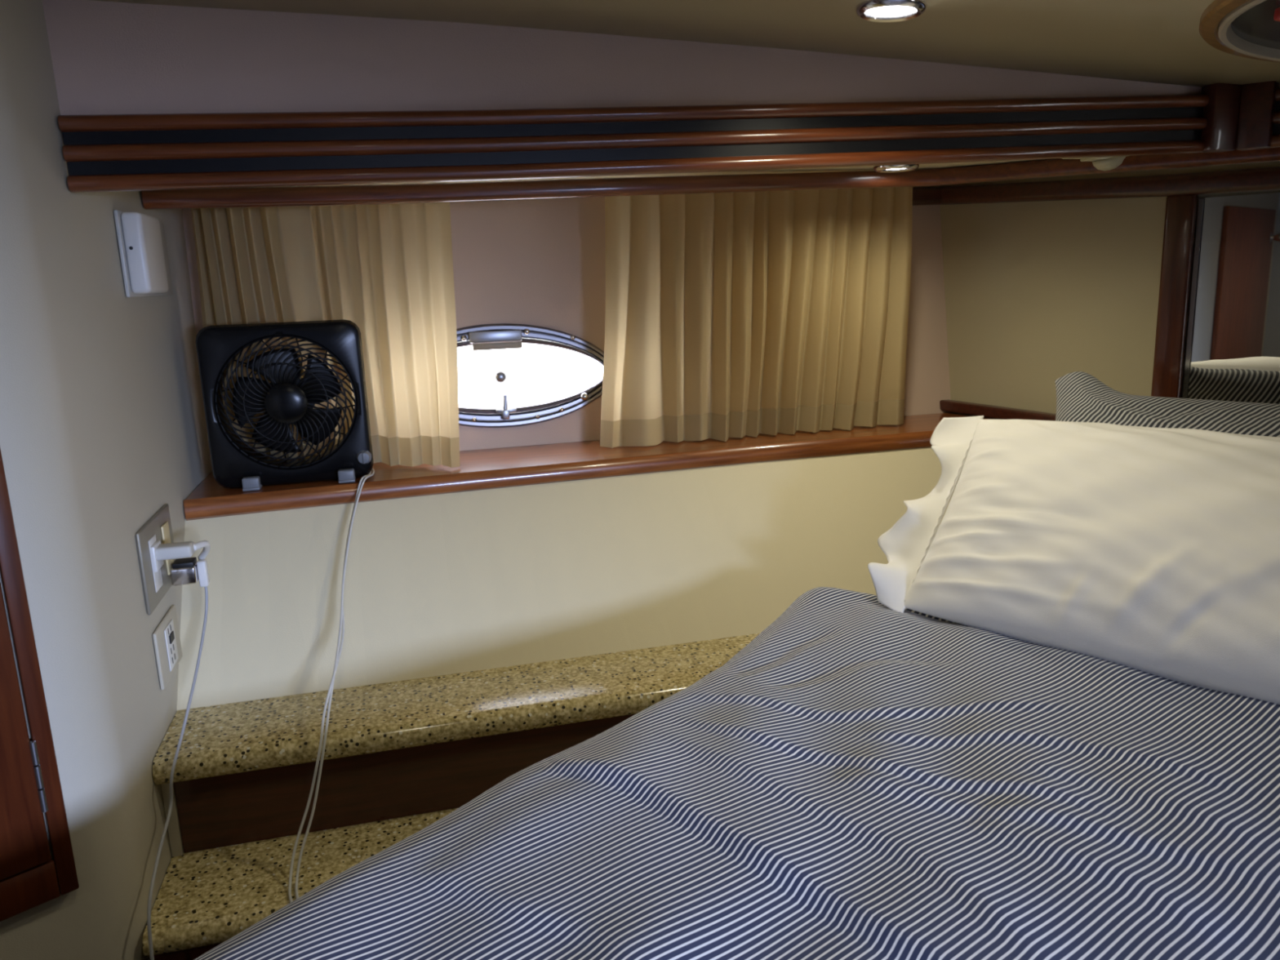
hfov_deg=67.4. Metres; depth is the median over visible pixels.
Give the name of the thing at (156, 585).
outlet plate
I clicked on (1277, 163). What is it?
wall
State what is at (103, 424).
wall
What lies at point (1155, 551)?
ruffled pillow
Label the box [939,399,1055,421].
trim
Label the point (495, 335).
porthole window frame
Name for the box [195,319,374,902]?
box fan
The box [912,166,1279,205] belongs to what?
rail
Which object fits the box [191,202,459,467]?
curtain
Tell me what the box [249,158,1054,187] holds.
trim
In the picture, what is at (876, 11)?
recessed light
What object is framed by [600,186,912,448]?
curtain
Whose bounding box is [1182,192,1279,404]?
wall mirror
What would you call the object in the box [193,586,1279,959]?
duvet
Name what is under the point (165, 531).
rocker switch
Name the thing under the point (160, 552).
adapter
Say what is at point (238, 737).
step
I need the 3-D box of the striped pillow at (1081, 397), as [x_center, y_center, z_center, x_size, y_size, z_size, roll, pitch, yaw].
[0.882,0.012,1.251,0.204,0.254,0.781,-13,16,-41]
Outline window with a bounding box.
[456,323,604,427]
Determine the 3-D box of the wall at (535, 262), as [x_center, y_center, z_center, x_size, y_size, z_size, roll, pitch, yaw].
[0.678,0.002,2.003,2.940,1.800,0.180,-5,13,-14]
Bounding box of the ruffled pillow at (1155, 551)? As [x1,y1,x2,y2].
[867,415,1279,704]
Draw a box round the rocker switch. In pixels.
[160,521,173,575]
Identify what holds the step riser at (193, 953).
on the floor
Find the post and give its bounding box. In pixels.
[1151,194,1198,398]
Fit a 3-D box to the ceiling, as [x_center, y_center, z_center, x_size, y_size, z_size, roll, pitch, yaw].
[0.186,-0.239,-0.217,5.500,0.265,2.790,-5,13,-14]
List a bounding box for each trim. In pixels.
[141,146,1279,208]
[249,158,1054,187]
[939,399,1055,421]
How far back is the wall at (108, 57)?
1.09 m
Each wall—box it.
[0,0,211,959]
[42,0,1201,115]
[176,447,959,711]
[182,185,951,471]
[938,168,1168,413]
[1150,160,1279,395]
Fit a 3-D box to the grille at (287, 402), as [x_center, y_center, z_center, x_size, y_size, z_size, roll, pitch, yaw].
[-0.541,-0.118,1.470,0.205,0.205,0.014,-5,13,-14]
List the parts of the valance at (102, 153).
rail, rail, rail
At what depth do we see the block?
1.33 m
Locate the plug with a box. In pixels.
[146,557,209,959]
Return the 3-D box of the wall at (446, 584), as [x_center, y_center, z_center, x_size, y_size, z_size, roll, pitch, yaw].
[0.260,0.095,1.594,1.900,0.235,0.276,-5,13,-14]
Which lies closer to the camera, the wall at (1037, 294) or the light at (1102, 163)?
the light at (1102, 163)
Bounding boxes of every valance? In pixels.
[57,93,1208,192]
[1270,88,1279,147]
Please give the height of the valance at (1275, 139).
0.077 m
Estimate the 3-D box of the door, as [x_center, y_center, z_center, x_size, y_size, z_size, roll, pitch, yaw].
[-0.764,0.073,0.709,0.018,0.788,0.520,10,17,44]
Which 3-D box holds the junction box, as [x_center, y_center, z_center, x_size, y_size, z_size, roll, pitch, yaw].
[-0.663,-0.306,1.315,0.029,0.106,0.255,-5,13,-14]
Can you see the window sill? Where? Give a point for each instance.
(522, 465)
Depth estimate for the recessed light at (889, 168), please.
1.51 m
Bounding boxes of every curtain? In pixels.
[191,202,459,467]
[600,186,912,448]
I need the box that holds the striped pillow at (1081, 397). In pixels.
[1054,371,1279,437]
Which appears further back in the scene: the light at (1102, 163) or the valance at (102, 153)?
the light at (1102, 163)
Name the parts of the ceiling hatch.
glass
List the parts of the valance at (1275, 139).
rail, rail, rail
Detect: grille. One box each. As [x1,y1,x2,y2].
[215,335,355,467]
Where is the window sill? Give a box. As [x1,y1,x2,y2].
[183,413,1001,520]
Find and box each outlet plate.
[135,503,175,614]
[152,604,182,689]
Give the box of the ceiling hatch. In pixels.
[1199,0,1279,62]
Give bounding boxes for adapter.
[150,540,210,572]
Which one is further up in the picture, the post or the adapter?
the post
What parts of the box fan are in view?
blade, blade, blade, motor, blade, blade, power cord, dial knob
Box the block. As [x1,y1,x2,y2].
[1200,80,1279,152]
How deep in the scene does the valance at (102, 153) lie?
1.14 m
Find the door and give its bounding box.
[0,447,79,921]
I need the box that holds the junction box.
[113,209,173,297]
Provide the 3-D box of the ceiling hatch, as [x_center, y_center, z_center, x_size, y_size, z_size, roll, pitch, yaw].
[0.827,-0.458,0.910,0.516,0.051,0.516,-5,13,-14]
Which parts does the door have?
door, frame rail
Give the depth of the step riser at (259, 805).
1.23 m
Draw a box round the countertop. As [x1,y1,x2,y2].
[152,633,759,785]
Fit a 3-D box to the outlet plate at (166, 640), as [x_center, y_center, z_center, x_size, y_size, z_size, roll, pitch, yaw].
[-0.611,0.215,1.247,0.009,0.076,0.114,-5,13,-14]
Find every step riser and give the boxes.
[153,942,222,959]
[160,714,635,857]
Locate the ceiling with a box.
[89,0,1279,87]
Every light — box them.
[855,0,927,22]
[873,164,919,172]
[1062,155,1126,170]

